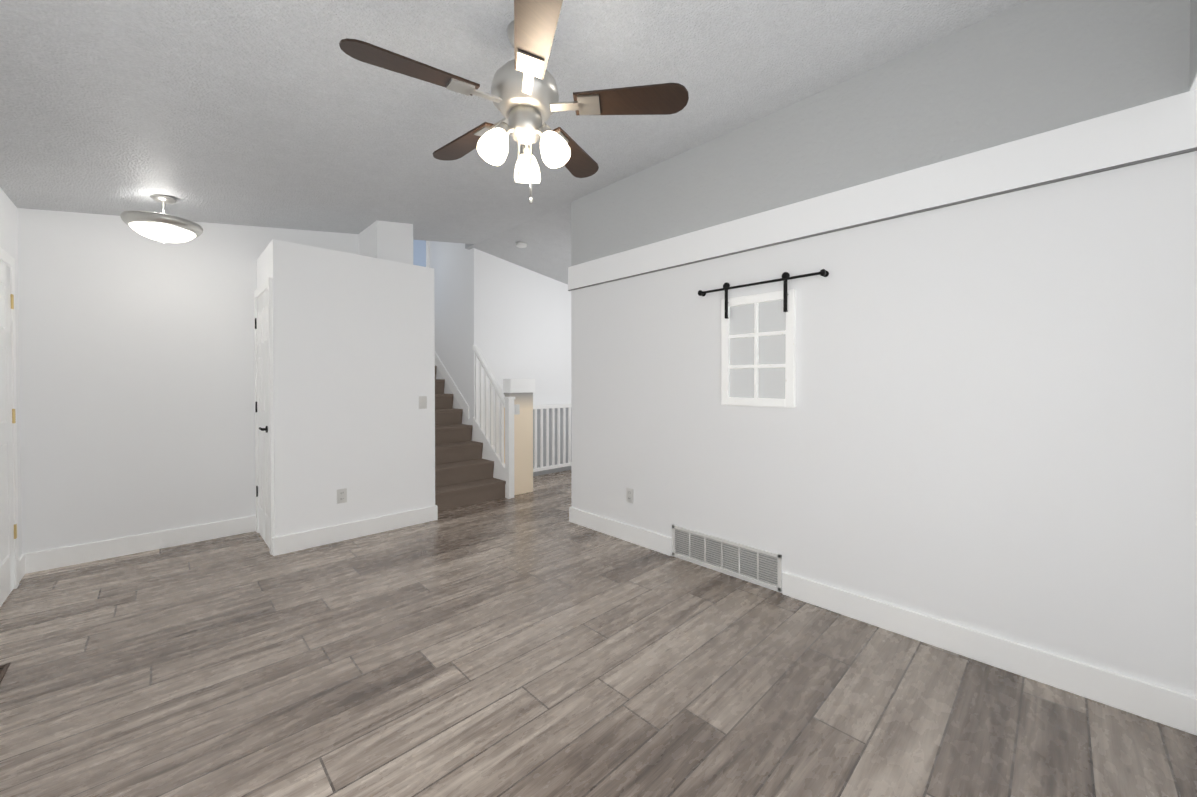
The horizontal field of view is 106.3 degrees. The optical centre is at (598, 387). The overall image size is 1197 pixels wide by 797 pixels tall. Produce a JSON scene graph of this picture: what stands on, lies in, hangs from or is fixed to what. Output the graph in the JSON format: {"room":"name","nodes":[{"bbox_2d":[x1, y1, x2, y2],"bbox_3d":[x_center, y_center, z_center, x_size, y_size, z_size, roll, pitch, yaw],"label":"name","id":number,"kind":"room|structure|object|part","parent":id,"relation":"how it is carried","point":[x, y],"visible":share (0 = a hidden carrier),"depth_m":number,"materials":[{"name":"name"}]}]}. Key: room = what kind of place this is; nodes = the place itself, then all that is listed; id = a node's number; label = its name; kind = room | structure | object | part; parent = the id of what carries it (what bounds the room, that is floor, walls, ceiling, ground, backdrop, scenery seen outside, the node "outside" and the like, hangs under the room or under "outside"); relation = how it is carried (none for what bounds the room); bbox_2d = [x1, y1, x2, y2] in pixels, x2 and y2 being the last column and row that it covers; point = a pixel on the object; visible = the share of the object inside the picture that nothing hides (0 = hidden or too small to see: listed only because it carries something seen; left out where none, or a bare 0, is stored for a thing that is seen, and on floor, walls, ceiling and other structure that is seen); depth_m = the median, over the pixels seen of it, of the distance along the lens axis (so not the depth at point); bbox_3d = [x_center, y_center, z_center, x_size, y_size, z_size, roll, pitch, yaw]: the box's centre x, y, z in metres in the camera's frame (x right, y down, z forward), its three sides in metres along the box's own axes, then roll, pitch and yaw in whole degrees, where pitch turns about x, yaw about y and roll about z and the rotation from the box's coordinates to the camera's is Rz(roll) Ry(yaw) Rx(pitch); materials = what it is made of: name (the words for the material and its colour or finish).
{"room":"living room","nodes":[
{"label":"living room","id":0,"kind":"room"},
{"bbox_2d":[0,188,21,556],"bbox_3d":[-2.052,-0.672,1.039,0.120,3.900,5.600,-1,1,-44],"label":"wall","id":1,"kind":"structure","parent":0,"point":[8,230],"depth_m":2.95,"materials":[{"name":"white paint"}]},
{"bbox_2d":[0,247,18,606],"bbox_3d":[-3.305,0.228,2.466,0.061,2.069,1.058,-1,1,-44],"label":"door","id":2,"kind":"structure","parent":1,"relation":"in","point":[9,569],"depth_m":2.71,"materials":[{"name":"white paint"}]},
{"bbox_2d":[0,281,8,565],"bbox_3d":[-3.323,0.257,2.449,0.011,1.988,0.920,-1,1,-44],"label":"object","id":3,"kind":"structure","parent":2,"relation":"in","point":[6,420],"depth_m":2.65,"materials":[{"name":"white paint"}]},
{"bbox_3d":[-3.318,0.203,2.454,0.006,1.616,0.676,-1,1,-44],"label":"panel","id":4,"kind":"part","parent":2,"relation":"part of","materials":[{"name":"white paint"}]},
{"bbox_3d":[-3.639,0.184,2.794,0.010,1.520,0.024,-1,1,-44],"label":"door left hinges","id":5,"kind":"part","parent":2,"relation":"part of","materials":[{"name":"white wood"}]},
{"bbox_2d":[17,208,357,553],"bbox_3d":[-3.064,-0.703,3.877,2.390,3.900,0.120,-1,1,-44],"label":"wall","id":6,"kind":"structure","parent":0,"point":[137,381],"depth_m":3.38,"materials":[{"name":"white paint"}]},
{"bbox_2d":[19,515,255,576],"bbox_3d":[-3.413,1.184,3.460,1.280,0.135,0.020,-1,1,-44],"label":"baseboard","id":7,"kind":"structure","parent":6,"relation":"attached to","point":[31,562],"depth_m":3.36,"materials":[{"name":"white paint"}]},
{"bbox_2d":[257,239,434,536],"bbox_3d":[-2.245,0.070,4.048,1.230,2.350,0.790,-1,1,-44],"label":"wall","id":8,"kind":"structure","parent":0,"point":[353,357],"depth_m":3.69,"materials":[{"name":"white paint"}]},
{"bbox_2d":[254,277,273,554],"bbox_3d":[-2.708,0.216,3.599,0.058,2.069,0.748,-1,1,-44],"label":"closet door","id":9,"kind":"structure","parent":8,"relation":"in","point":[264,411],"depth_m":3.56,"materials":[{"name":"white paint"}]},
{"bbox_3d":[-2.588,0.322,3.465,0.039,0.052,0.141,-1,1,-44],"label":"handle","id":10,"kind":"part","parent":9,"relation":"part of","materials":[{"name":"black metal"}]},
{"bbox_3d":[-2.696,0.190,3.611,0.006,1.616,0.366,-1,1,-44],"label":"panel","id":11,"kind":"part","parent":9,"relation":"part of","materials":[{"name":"white paint"}]},
{"bbox_2d":[337,488,346,503],"bbox_3d":[-2.087,0.885,3.652,0.072,0.115,0.009,-1,1,-44],"label":"electrical outlet","id":12,"kind":"object","parent":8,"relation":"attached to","point":[341,495],"visible":1,"depth_m":3.65,"materials":[{"name":"white plastic"}]},
{"bbox_2d":[272,505,437,555],"bbox_3d":[-1.971,1.181,3.778,1.262,0.135,0.036,-1,1,-44],"label":"baseboard","id":13,"kind":"structure","parent":8,"relation":"attached to","point":[289,543],"depth_m":3.69,"materials":[{"name":"white paint"}]},
{"bbox_2d":[419,396,426,408],"bbox_3d":[-1.608,0.140,4.111,0.072,0.115,0.008,-1,1,-44],"label":"light switch","id":14,"kind":"object","parent":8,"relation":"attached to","point":[422,402],"visible":1,"depth_m":4.11,"materials":[{"name":"white plastic"}]},
{"bbox_2d":[358,220,412,264],"bbox_3d":[-2.078,-1.733,4.373,0.330,1.250,0.530,-1,1,-44],"label":"wall","id":15,"kind":"structure","parent":0,"point":[390,241],"depth_m":4.19,"materials":[{"name":"white paint"}]},
{"bbox_2d":[429,241,468,424],"bbox_3d":[-1.978,-0.726,6.066,0.120,3.900,1.160,-1,1,-44],"label":"wall","id":16,"kind":"structure","parent":0,"point":[449,262],"depth_m":5.92,"materials":[{"name":"white paint"}]},
{"bbox_2d":[0,0,1027,284],"bbox_3d":[0.615,-1.452,3.746,7.730,0.736,5.770,-1,1,-44],"label":"ceiling","id":17,"kind":"structure","parent":0,"point":[286,114],"depth_m":2.18,"materials":[{"name":"white paint"}]},
{"bbox_2d":[120,194,202,242],"bbox_3d":[-2.979,-1.143,3.076,0.408,0.311,0.408,-1,1,-44],"label":"ceiling light","id":18,"kind":"object","parent":17,"relation":"hanging from","point":[162,227],"visible":1,"depth_m":2.99,"materials":[{"name":"white glass"}]},
{"bbox_3d":[-2.979,-1.039,3.077,0.332,0.074,0.332,-1,1,-44],"label":"lamp shade","id":19,"kind":"part","parent":18,"relation":"part of","materials":[{"name":"white glass"}]},
{"bbox_2d":[339,0,688,203],"bbox_3d":[-0.334,-1.089,1.829,1.239,0.696,1.214,-1,1,-44],"label":"fan","id":20,"kind":"object","parent":17,"relation":"hanging from","point":[524,97],"visible":1,"depth_m":1.73,"materials":[{"name":"brown wood"}]},
{"bbox_2d":[516,242,526,247],"bbox_3d":[-0.900,-1.657,5.235,0.132,0.036,0.132,-1,1,-44],"label":"smoke detector","id":21,"kind":"object","parent":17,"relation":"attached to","point":[521,245],"visible":1,"depth_m":5.19,"materials":[{"name":"white plastic"}]},
{"bbox_2d":[504,393,532,494],"bbox_3d":[-0.931,0.648,5.230,0.325,1.170,0.120,-1,1,-44],"label":"wall","id":22,"kind":"structure","parent":0,"point":[523,451],"depth_m":5.20,"materials":[{"name":"beige paint"}]},
{"bbox_2d":[514,404,519,414],"bbox_3d":[-0.934,0.254,5.133,0.072,0.115,0.008,-1,1,-44],"label":"light switch","id":23,"kind":"object","parent":22,"relation":"attached to","point":[516,409],"visible":0.89,"depth_m":5.13,"materials":[{"name":"white plastic"}]},
{"bbox_2d":[503,379,534,392],"bbox_3d":[-0.922,-0.017,5.228,0.345,0.160,0.155,-1,1,-44],"label":"trim","id":24,"kind":"structure","parent":22,"relation":"on","point":[518,385],"depth_m":5.14,"materials":[{"name":"white paint"}]},
{"bbox_2d":[469,248,570,454],"bbox_3d":[-0.124,-0.736,6.978,4.050,3.900,0.120,-1,1,-44],"label":"wall","id":25,"kind":"structure","parent":0,"point":[519,322],"depth_m":5.97,"materials":[{"name":"white paint"}]},
{"bbox_2d":[0,470,1196,796],"bbox_3d":[0.168,1.293,4.234,7.730,0.100,7.050,-1,1,-44],"label":"floor","id":26,"kind":"structure","parent":0,"point":[536,642],"depth_m":1.89,"materials":[{"name":"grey wood"}]},
{"bbox_2d":[0,663,9,681],"bbox_3d":[-2.624,1.266,1.877,0.150,0.006,0.350,-1,1,-44],"label":"floor vent","id":27,"kind":"object","parent":26,"relation":"in","point":[3,668],"visible":1,"depth_m":2.01,"materials":[{"name":"brown metal"}]},
{"bbox_2d":[435,345,514,510],"bbox_3d":[-2.267,0.007,5.664,0.985,2.438,2.845,-1,1,-44],"label":"stairs","id":28,"kind":"structure","parent":26,"relation":"on","point":[469,471],"depth_m":5.14,"materials":[{"name":"carpet"}]},
{"bbox_3d":[-1.273,-0.140,5.269,0.060,0.754,0.726,-1,1,-44],"label":"handrail","id":29,"kind":"part","parent":28,"relation":"part of","materials":[{"name":"white paint"}]},
{"bbox_2d":[533,404,570,475],"bbox_3d":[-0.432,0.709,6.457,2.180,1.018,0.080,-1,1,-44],"label":"guard railing","id":30,"kind":"object","parent":26,"relation":"on","point":[547,408],"visible":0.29,"depth_m":6.25,"materials":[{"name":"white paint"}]},
{"bbox_2d":[571,0,1196,697],"bbox_3d":[1.063,-0.692,2.872,0.120,3.900,3.640,-1,1,-44],"label":"wall","id":31,"kind":"structure","parent":0,"point":[987,423],"depth_m":2.15,"materials":[{"name":"white paint"}]},
{"bbox_2d":[569,507,671,555],"bbox_3d":[0.136,1.181,3.746,0.016,0.135,1.156,-1,1,-44],"label":"baseboard","id":32,"kind":"structure","parent":31,"relation":"attached to","point":[657,542],"depth_m":3.66,"materials":[{"name":"white paint"}]},
{"bbox_2d":[626,488,632,502],"bbox_3d":[0.252,0.875,3.628,0.009,0.115,0.072,-1,1,-44],"label":"outlet","id":33,"kind":"object","parent":31,"relation":"attached to","point":[629,495],"visible":1,"depth_m":3.62,"materials":[{"name":"white plastic"}]},
{"bbox_2d":[672,525,781,591],"bbox_3d":[0.832,1.133,3.033,0.012,0.223,0.815,-1,1,-44],"label":"wall vent","id":34,"kind":"object","parent":31,"relation":"in","point":[757,580],"visible":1,"depth_m":2.98,"materials":[{"name":"white plastic"}]},
{"bbox_2d":[675,529,776,585],"bbox_3d":[0.832,1.132,3.033,0.007,0.175,0.771,-1,1,-44],"label":"louvres","id":35,"kind":"object","parent":34,"relation":"in","point":[727,557],"visible":1,"depth_m":3.00,"materials":[{"name":"white plastic"}]},
{"bbox_2d":[698,269,828,407],"bbox_3d":[0.989,-0.284,2.818,0.064,0.805,0.836,-1,1,-44],"label":"window","id":36,"kind":"structure","parent":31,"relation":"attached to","point":[758,349],"depth_m":2.81,"materials":[{"name":"white wood"}]},
{"bbox_3d":[1.000,-0.232,2.837,0.004,0.606,0.386,-1,1,-44],"label":"glass","id":37,"kind":"part","parent":36,"relation":"part of","materials":[{"name":"white glass"}]},
{"bbox_3d":[0.997,-0.232,2.834,0.032,0.700,0.480,-1,1,-44],"label":"window decor frame","id":38,"kind":"part","parent":36,"relation":"part of","materials":[{"name":"white wood"}]},
{"bbox_3d":[0.989,-0.569,2.815,0.063,0.235,0.836,-1,1,-44],"label":"window decor rail","id":39,"kind":"part","parent":36,"relation":"part of","materials":[{"name":"black metal"}]},
{"bbox_2d":[568,147,1196,290],"bbox_3d":[1.004,-0.878,2.828,0.021,0.006,3.660,-1,1,-44],"label":"trim","id":40,"kind":"structure","parent":31,"relation":"attached to","point":[1039,184],"depth_m":2.14,"materials":[{"name":"grey"}]},
{"bbox_2d":[568,89,1196,289],"bbox_3d":[1.055,-0.987,2.877,0.164,0.210,3.662,-1,1,-44],"label":"ledge","id":41,"kind":"structure","parent":31,"relation":"attached to","point":[1167,125],"depth_m":2.13,"materials":[{"name":"white paint"}]},
{"bbox_2d":[782,572,1196,735],"bbox_3d":[1.692,1.198,2.148,0.016,0.135,1.635,-1,1,-44],"label":"baseboard","id":42,"kind":"structure","parent":31,"relation":"attached to","point":[1161,705],"depth_m":1.98,"materials":[{"name":"white paint"}]},
{"bbox_2d":[1189,73,1196,90],"bbox_3d":[1.014,-1.072,0.402,3.390,0.012,0.176,-1,1,-44],"label":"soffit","id":43,"kind":"structure","parent":0,"point":[1193,85],"depth_m":1.60,"materials":[{"name":"white paint"}]},
{"bbox_3d":[1.160,-0.665,0.342,3.510,3.900,0.120,-1,1,-44],"label":"wall","id":44,"kind":"structure","parent":0,"visible":0},
{"bbox_2d":[1189,0,1196,88],"bbox_3d":[1.014,-1.696,0.395,3.390,1.238,0.175,-1,1,-44],"label":"wall","id":45,"kind":"structure","parent":44,"relation":"attached to","point":[1193,40],"depth_m":1.60,"materials":[{"name":"grey paint"}]},
{"bbox_3d":[-2.801,-0.727,6.158,1.170,3.900,0.120,-1,1,-44],"label":"wall","id":46,"kind":"structure","parent":0,"visible":0},
{"bbox_2d":[413,240,428,266],"bbox_3d":[-2.705,-1.577,6.136,0.790,1.200,0.030,-1,1,-44],"label":"window","id":47,"kind":"structure","parent":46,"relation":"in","point":[420,252],"depth_m":6.34,"materials":[{"name":"blue glass"}]}
]}

